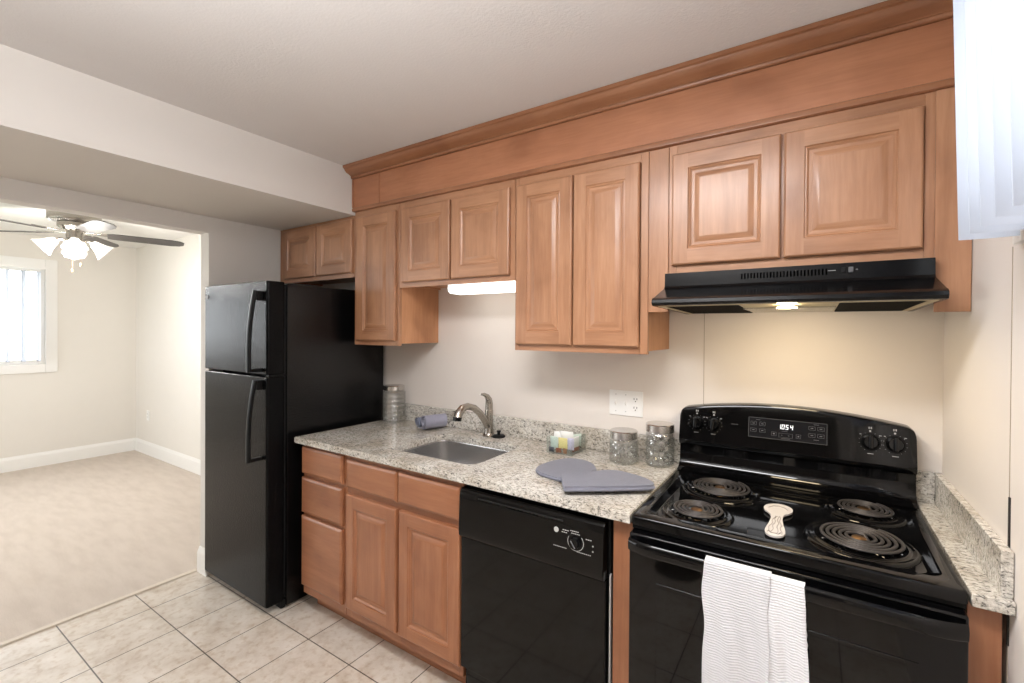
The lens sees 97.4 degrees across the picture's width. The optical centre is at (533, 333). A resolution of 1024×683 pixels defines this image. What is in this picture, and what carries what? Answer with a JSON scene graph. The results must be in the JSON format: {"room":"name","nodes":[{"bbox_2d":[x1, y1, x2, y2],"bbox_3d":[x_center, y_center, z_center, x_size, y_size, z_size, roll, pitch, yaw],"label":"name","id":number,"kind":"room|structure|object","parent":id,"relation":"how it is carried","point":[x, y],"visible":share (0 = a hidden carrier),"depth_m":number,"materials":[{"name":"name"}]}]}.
{"room":"kitchen","nodes":[
{"label":"kitchen","id":0,"kind":"room"},
{"bbox_2d":[0,232,135,458],"bbox_3d":[-5.737,0.189,3.979,0.100,2.430,3.646,1,0,32],"label":"wall","id":1,"kind":"structure","parent":0,"point":[90,399],"depth_m":5.01,"materials":[{"name":"paint"}]},
{"bbox_2d":[0,255,57,374],"bbox_3d":[-5.782,-0.188,3.855,0.088,1.195,2.370,1,0,32],"label":"window","id":2,"kind":"structure","parent":1,"relation":"in","point":[49,277],"depth_m":4.77,"materials":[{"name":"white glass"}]},
{"bbox_2d":[0,263,46,361],"bbox_3d":[-5.691,-0.204,3.798,0.085,0.978,2.170,1,0,32],"label":"vertical blind","id":3,"kind":"object","parent":2,"relation":"attached to","point":[23,273],"visible":1,"depth_m":4.59,"materials":[{"name":"grey plastic"}]},
{"bbox_2d":[0,438,135,472],"bbox_3d":[-5.723,1.329,3.914,0.016,0.150,3.546,1,0,32],"label":"baseboard","id":4,"kind":"structure","parent":1,"relation":"attached to","point":[21,462],"depth_m":4.89,"materials":[{"name":"white wood"}]},
{"bbox_2d":[0,450,200,642],"bbox_3d":[-4.188,1.470,2.956,3.837,0.104,3.746,1,0,32],"label":"floor","id":5,"kind":"structure","parent":0,"point":[77,536],"depth_m":3.20,"materials":[{"name":"carpet"}]},
{"bbox_2d":[0,177,320,574],"bbox_3d":[-2.474,0.226,1.895,0.100,2.430,3.566,1,0,32],"label":"wall partition","id":6,"kind":"structure","parent":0,"point":[232,252],"depth_m":2.69,"materials":[{"name":"paint"}]},
{"bbox_2d":[197,546,207,576],"bbox_3d":[-1.985,1.364,2.700,0.109,0.150,0.016,1,0,32],"label":"baseboard","id":7,"kind":"object","parent":6,"relation":"attached to","point":[201,551],"visible":0.78,"depth_m":2.70,"materials":[{"name":"white wood"}]},
{"bbox_2d":[136,234,200,459],"bbox_3d":[-3.199,0.203,4.485,3.872,2.430,0.100,1,0,32],"label":"wall","id":8,"kind":"structure","parent":0,"point":[168,278],"depth_m":4.90,"materials":[{"name":"paint"}]},
{"bbox_2d":[135,438,200,475],"bbox_3d":[-3.188,1.344,4.413,3.756,0.150,0.016,1,0,32],"label":"baseboard","id":9,"kind":"structure","parent":8,"relation":"attached to","point":[186,462],"depth_m":4.88,"materials":[{"name":"white wood"}]},
{"bbox_2d":[0,44,354,230],"bbox_3d":[-2.124,-0.822,1.606,0.780,0.265,3.450,1,0,32],"label":"ceiling beam","id":10,"kind":"structure","parent":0,"point":[62,127],"depth_m":1.91,"materials":[{"name":"paint"}]},
{"bbox_2d":[281,216,354,285],"bbox_3d":[-1.292,-0.511,2.932,0.782,0.357,0.318,1,0,32],"label":"upper cabinet","id":11,"kind":"object","parent":10,"relation":"attached to","point":[318,254],"visible":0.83,"depth_m":2.78,"materials":[{"name":"brown wood"}]},
{"bbox_2d":[343,0,954,212],"bbox_3d":[0.060,-0.816,1.881,2.627,0.248,0.085,1,0,32],"label":"fascia","id":12,"kind":"object","parent":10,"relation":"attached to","point":[888,50],"visible":0.84,"depth_m":1.57,"materials":[{"name":"brown wood"}]},
{"bbox_2d":[0,572,461,682],"bbox_3d":[-1.020,1.508,0.934,3.618,0.100,3.670,1,0,32],"label":"floor","id":13,"kind":"structure","parent":0,"point":[194,627],"depth_m":2.08,"materials":[{"name":"tile"}]},
{"bbox_2d":[0,569,196,646],"bbox_3d":[-2.767,1.447,1.580,0.030,0.029,2.715,1,0,32],"label":"trim","id":14,"kind":"structure","parent":13,"relation":"on","point":[108,603],"depth_m":2.33,"materials":[{"name":"beige wood"}]},
{"bbox_2d":[205,280,382,608],"bbox_3d":[-1.469,0.579,2.735,0.701,1.726,0.792,1,0,32],"label":"refrigerator","id":15,"kind":"object","parent":13,"relation":"on","point":[289,364],"visible":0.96,"depth_m":2.43,"materials":[{"name":"metal"}]},
{"bbox_2d":[301,445,359,625],"bbox_3d":[-0.890,1.007,2.501,0.355,0.881,0.626,1,0,32],"label":"base cabinet","id":16,"kind":"object","parent":13,"relation":"on","point":[324,480],"visible":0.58,"depth_m":2.22,"materials":[{"name":"brown wood"}]},
{"bbox_2d":[346,456,466,682],"bbox_3d":[-0.427,1.012,2.212,0.730,0.881,0.626,1,0,32],"label":"base cabinet","id":17,"kind":"object","parent":13,"relation":"on","point":[404,541],"visible":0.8,"depth_m":1.92,"materials":[{"name":"brown wood"}]},
{"bbox_2d":[294,402,679,523],"bbox_3d":[-0.300,0.506,2.122,1.804,0.130,0.643,1,0,32],"label":"countertop","id":18,"kind":"structure","parent":17,"relation":"on","point":[527,441],"depth_m":2.00,"materials":[{"name":"stone"}]},
{"bbox_2d":[382,384,405,423],"bbox_3d":[-0.843,0.421,2.719,0.140,0.222,0.140,1,0,32],"label":"glass jar","id":19,"kind":"object","parent":18,"relation":"on","point":[389,387],"visible":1,"depth_m":2.69,"materials":[{"name":"clear"}]},
{"bbox_2d":[415,417,421,426],"bbox_3d":[-0.617,0.502,2.583,0.113,0.054,0.050,0,1,-40],"label":"washcloth","id":20,"kind":"object","parent":18,"relation":"on","point":[417,420],"visible":0.27,"depth_m":2.54,"materials":[{"name":"fabric"}]},
{"bbox_2d":[419,413,446,428],"bbox_3d":[-0.564,0.491,2.536,0.133,0.076,0.093,0,1,-40],"label":"washcloth","id":21,"kind":"object","parent":18,"relation":"on","point":[435,420],"visible":1,"depth_m":2.50,"materials":[{"name":"fabric"}]},
{"bbox_2d":[403,440,508,464],"bbox_3d":[-0.369,0.652,2.139,0.526,0.162,0.387,1,0,32],"label":"sink","id":22,"kind":"object","parent":18,"relation":"in","point":[448,450],"visible":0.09,"depth_m":2.33,"materials":[{"name":"silver metal"}]},
{"bbox_2d":[453,393,493,436],"bbox_3d":[-0.296,0.423,2.276,0.068,0.232,0.306,1,0,32],"label":"faucet","id":23,"kind":"object","parent":18,"relation":"on","point":[486,419],"visible":0.97,"depth_m":2.33,"materials":[{"name":"silver metal"}]},
{"bbox_2d":[492,430,504,437],"bbox_3d":[-0.180,0.522,2.354,0.072,0.036,0.072,1,0,32],"label":"stopper","id":24,"kind":"object","parent":18,"relation":"on","point":[498,435],"visible":1,"depth_m":2.34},
{"bbox_2d":[535,458,596,482],"bbox_3d":[0.133,0.539,1.798,0.260,0.013,0.204,0,0,-39],"label":"oven mitt","id":25,"kind":"object","parent":18,"relation":"on","point":[553,470],"visible":0.78,"depth_m":1.79,"materials":[{"name":"fabric"}]},
{"bbox_2d":[557,470,654,491],"bbox_3d":[0.252,0.525,1.609,0.327,0.018,0.187,0,0,-7],"label":"oven mitt","id":26,"kind":"object","parent":18,"relation":"on","point":[601,480],"visible":1,"depth_m":1.57,"materials":[{"name":"fabric"}]},
{"bbox_2d":[609,427,637,462],"bbox_3d":[0.388,0.478,1.922,0.125,0.136,0.125,1,0,32],"label":"glass jar","id":27,"kind":"object","parent":18,"relation":"on","point":[617,433],"visible":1,"depth_m":1.89,"materials":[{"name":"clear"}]},
{"bbox_2d":[645,421,674,467],"bbox_3d":[0.531,0.461,1.884,0.121,0.173,0.121,0,0,-33],"label":"glass jar","id":28,"kind":"object","parent":18,"relation":"on","point":[658,427],"visible":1,"depth_m":1.85,"materials":[{"name":"clear"}]},
{"bbox_3d":[0.154,0.507,2.089,0.130,0.074,0.144,1,0,32],"label":"box","id":29,"kind":"object","parent":18,"relation":"on","visible":0},
{"bbox_2d":[550,436,557,448],"bbox_3d":[0.097,0.499,2.065,0.040,0.058,0.013,1,0,32],"label":"packet","id":30,"kind":"object","parent":29,"relation":"in","point":[554,440],"visible":0.99,"depth_m":2.06,"materials":[{"name":"white paper"}]},
{"bbox_2d":[554,431,560,437],"bbox_3d":[0.120,0.482,2.092,0.050,0.056,0.014,1,0,20],"label":"packet","id":31,"kind":"object","parent":29,"relation":"in","point":[556,433],"visible":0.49,"depth_m":2.09,"materials":[{"name":"paper"}]},
{"bbox_2d":[558,437,567,448],"bbox_3d":[0.135,0.495,2.035,0.046,0.050,0.012,1,0,32],"label":"packet","id":32,"kind":"object","parent":29,"relation":"in","point":[562,442],"visible":1,"depth_m":2.03,"materials":[{"name":"yellow paper"}]},
{"bbox_2d":[559,430,573,443],"bbox_3d":[0.155,0.479,2.079,0.071,0.061,0.026,1,0,32],"label":"packet","id":33,"kind":"object","parent":29,"relation":"in","point":[564,434],"visible":0.58,"depth_m":2.07,"materials":[{"name":"paper"}]},
{"bbox_2d":[568,438,573,449],"bbox_3d":[0.170,0.495,2.020,0.030,0.054,0.012,1,0,24],"label":"packet","id":34,"kind":"object","parent":29,"relation":"in","point":[570,440],"visible":1,"depth_m":2.02,"materials":[{"name":"paper"}]},
{"bbox_2d":[573,436,578,447],"bbox_3d":[0.194,0.494,2.054,0.011,0.048,0.055,1,0,38],"label":"packet","id":35,"kind":"object","parent":29,"relation":"in","point":[576,439],"visible":0.81,"depth_m":2.05,"materials":[{"name":"paper"}]},
{"bbox_2d":[573,433,581,445],"bbox_3d":[0.204,0.496,2.100,0.050,0.058,0.014,0,0,-28],"label":"packet","id":36,"kind":"object","parent":29,"relation":"in","point":[574,435],"visible":0.42,"depth_m":2.10,"materials":[{"name":"white paper"}]},
{"bbox_2d":[459,484,613,682],"bbox_3d":[0.132,1.016,1.833,0.610,0.868,0.662,1,0,32],"label":"dishwasher","id":37,"kind":"object","parent":13,"relation":"on","point":[537,577],"visible":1,"depth_m":1.57,"materials":[{"name":"black plastic"}]},
{"bbox_2d":[612,520,633,682],"bbox_3d":[0.442,1.022,1.681,0.064,0.881,0.607,1,0,32],"label":"filler panel","id":38,"kind":"object","parent":13,"relation":"on","point":[621,553],"visible":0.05,"depth_m":1.42,"materials":[{"name":"brown wood"}]},
{"bbox_2d":[628,403,969,682],"bbox_3d":[0.771,0.854,1.418,0.757,1.167,0.698,1,0,32],"label":"electric range","id":39,"kind":"object","parent":13,"relation":"on","point":[885,603],"visible":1,"depth_m":1.30,"materials":[{"name":"black metal"}]},
{"bbox_2d":[701,555,808,682],"bbox_3d":[0.562,0.863,1.137,0.261,0.531,0.044,1,0,32],"label":"dish towel","id":40,"kind":"object","parent":39,"relation":"hanging from","point":[755,625],"visible":1,"depth_m":1.14,"materials":[{"name":"fabric"}]},
{"bbox_2d":[764,504,792,537],"bbox_3d":[0.732,0.560,1.353,0.080,0.011,0.272,1,0,32],"label":"spoon rest","id":41,"kind":"object","parent":39,"relation":"on","point":[774,528],"visible":1,"depth_m":1.35,"materials":[{"name":"beige ceramic"}]},
{"bbox_2d":[632,469,967,603],"bbox_3d":[0.787,0.567,1.437,0.757,0.028,0.636,1,0,32],"label":"cooktop","id":42,"kind":"object","parent":39,"relation":"in","point":[883,542],"depth_m":1.30,"materials":[{"name":"black metal"}]},
{"bbox_2d":[965,600,1001,682],"bbox_3d":[1.144,1.030,1.243,0.056,0.881,0.607,1,0,32],"label":"filler panel","id":43,"kind":"object","parent":13,"relation":"on","point":[985,626],"visible":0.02,"depth_m":0.98,"materials":[{"name":"brown wood"}]},
{"bbox_2d":[916,470,1015,616],"bbox_3d":[1.143,0.522,1.221,0.068,0.130,0.643,1,0,32],"label":"countertop","id":44,"kind":"structure","parent":43,"relation":"on","point":[982,561],"depth_m":1.11,"materials":[{"name":"stone"}]},
{"bbox_2d":[0,0,886,247],"bbox_3d":[-2.623,-1.026,1.974,7.485,0.130,3.746,1,0,32],"label":"ceiling","id":45,"kind":"structure","parent":0,"point":[342,82],"depth_m":1.50,"materials":[{"name":"white paint"}]},
{"bbox_2d":[0,210,183,272],"bbox_3d":[-3.605,-0.746,3.558,1.279,0.524,1.329,1,0,32],"label":"ceiling fan","id":46,"kind":"object","parent":45,"relation":"hanging from","point":[74,225],"visible":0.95,"depth_m":3.52,"materials":[{"name":"silver metal"}]},
{"bbox_2d":[321,147,943,472],"bbox_3d":[-0.070,0.255,2.431,3.413,2.400,0.120,1,0,32],"label":"wall","id":47,"kind":"structure","parent":0,"point":[885,365],"depth_m":1.89,"materials":[{"name":"paint"}]},
{"bbox_2d":[355,203,438,345],"bbox_3d":[-0.801,-0.320,2.626,0.373,0.765,0.318,1,0,32],"label":"upper cabinet","id":48,"kind":"object","parent":47,"relation":"attached to","point":[386,313],"visible":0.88,"depth_m":2.49,"materials":[{"name":"brown wood"}]},
{"bbox_2d":[400,179,515,289],"bbox_3d":[-0.323,-0.470,2.327,0.748,0.453,0.318,1,0,32],"label":"upper cabinet","id":49,"kind":"object","parent":47,"relation":"attached to","point":[467,236],"visible":0.88,"depth_m":2.16,"materials":[{"name":"brown wood"}]},
{"bbox_2d":[448,281,515,294],"bbox_3d":[-0.227,-0.234,2.234,0.425,0.059,0.118,1,0,32],"label":"light","id":50,"kind":"object","parent":49,"relation":"attached to","point":[508,286],"visible":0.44,"depth_m":2.19,"materials":[{"name":"white plastic"}]},
{"bbox_2d":[393,402,679,462],"bbox_3d":[-0.126,0.490,2.380,1.784,0.100,0.020,1,0,32],"label":"backsplash","id":51,"kind":"structure","parent":47,"relation":"attached to","point":[658,447],"depth_m":2.24,"materials":[{"name":"stone"}]},
{"bbox_2d":[515,147,669,354],"bbox_3d":[0.283,-0.307,1.949,0.678,0.765,0.318,1,0,32],"label":"upper cabinet","id":52,"kind":"object","parent":47,"relation":"attached to","point":[592,239],"visible":1,"depth_m":1.79,"materials":[{"name":"brown wood"}]},
{"bbox_2d":[609,389,642,416],"bbox_3d":[0.420,0.316,2.043,0.159,0.114,0.020,1,0,32],"label":"wall plate","id":53,"kind":"object","parent":47,"relation":"attached to","point":[621,402],"visible":1,"depth_m":2.04,"materials":[{"name":"white plastic"}]},
{"bbox_2d":[632,397,638,402],"bbox_3d":[0.461,0.296,2.020,0.033,0.028,0.002,1,0,32],"label":"receptacle","id":54,"kind":"object","parent":53,"relation":"attached to","point":[634,399],"depth_m":2.02,"materials":[{"name":"white plastic"}]},
{"bbox_2d":[632,405,638,411],"bbox_3d":[0.460,0.336,2.021,0.033,0.028,0.002,1,0,32],"label":"receptacle","id":55,"kind":"object","parent":53,"relation":"attached to","point":[635,408],"depth_m":2.02,"materials":[{"name":"white plastic"}]},
{"bbox_2d":[703,314,704,403],"bbox_3d":[0.714,-0.244,1.869,0.002,1.384,0.002,1,0,32],"label":"trim","id":56,"kind":"structure","parent":47,"relation":"attached to","point":[704,314],"depth_m":1.87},
{"bbox_2d":[669,87,971,311],"bbox_3d":[0.918,-0.374,1.552,0.815,0.618,0.318,1,0,32],"label":"upper cabinet","id":57,"kind":"object","parent":47,"relation":"attached to","point":[855,184],"depth_m":1.38,"materials":[{"name":"brown wood"}]},
{"bbox_2d":[651,257,949,313],"bbox_3d":[0.836,-0.145,1.504,0.740,0.137,0.486,1,0,32],"label":"range hood","id":58,"kind":"object","parent":57,"relation":"attached to","point":[903,284],"visible":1,"depth_m":1.36,"materials":[{"name":"metal"}]},
{"bbox_2d":[740,303,838,312],"bbox_3d":[0.858,-0.094,1.505,0.264,0.028,0.426,1,0,32],"label":"lamp","id":59,"kind":"object","parent":58,"relation":"attached to","point":[772,307],"depth_m":1.43,"materials":[{"name":"white plastic"}]},
{"bbox_2d":[916,470,934,503],"bbox_3d":[1.299,0.506,1.491,0.048,0.100,0.020,1,0,32],"label":"backsplash","id":60,"kind":"structure","parent":47,"relation":"attached to","point":[925,480],"depth_m":1.48,"materials":[{"name":"stone"}]},
{"bbox_2d":[942,236,1023,682],"bbox_3d":[0.515,0.275,0.032,0.120,2.400,3.570,1,0,32],"label":"wall","id":61,"kind":"structure","parent":0,"point":[977,342],"depth_m":1.06,"materials":[{"name":"paint"}]},
{"bbox_2d":[934,472,1013,598],"bbox_3d":[1.167,0.507,1.214,0.020,0.100,0.629,1,0,32],"label":"backsplash","id":62,"kind":"structure","parent":61,"relation":"attached to","point":[991,553],"depth_m":1.09,"materials":[{"name":"stone"}]},
{"bbox_2d":[953,0,1023,239],"bbox_3d":[0.563,-0.539,0.378,0.107,0.716,1.370,1,0,32],"label":"curtain","id":63,"kind":"object","parent":61,"relation":"attached to","point":[988,34],"visible":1,"depth_m":0.76,"materials":[{"name":"grey fabric"}]},
{"bbox_2d":[1006,497,1010,645],"bbox_3d":[1.025,0.512,0.969,0.004,0.320,0.006,1,0,32],"label":"trim","id":64,"kind":"structure","parent":61,"relation":"attached to","point":[1009,498],"depth_m":0.97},
{"bbox_2d":[1006,247,1012,682],"bbox_3d":[1.028,0.642,0.973,0.002,1.660,0.002,1,0,32],"label":"trim","id":65,"kind":"structure","parent":61,"relation":"attached to","point":[1012,247],"depth_m":0.97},
{"bbox_2d":[1012,230,1023,244],"bbox_3d":[0.664,-0.501,0.321,0.088,0.640,1.370,1,0,32],"label":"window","id":66,"kind":"structure","parent":61,"relation":"in","point":[1016,240],"depth_m":0.90,"materials":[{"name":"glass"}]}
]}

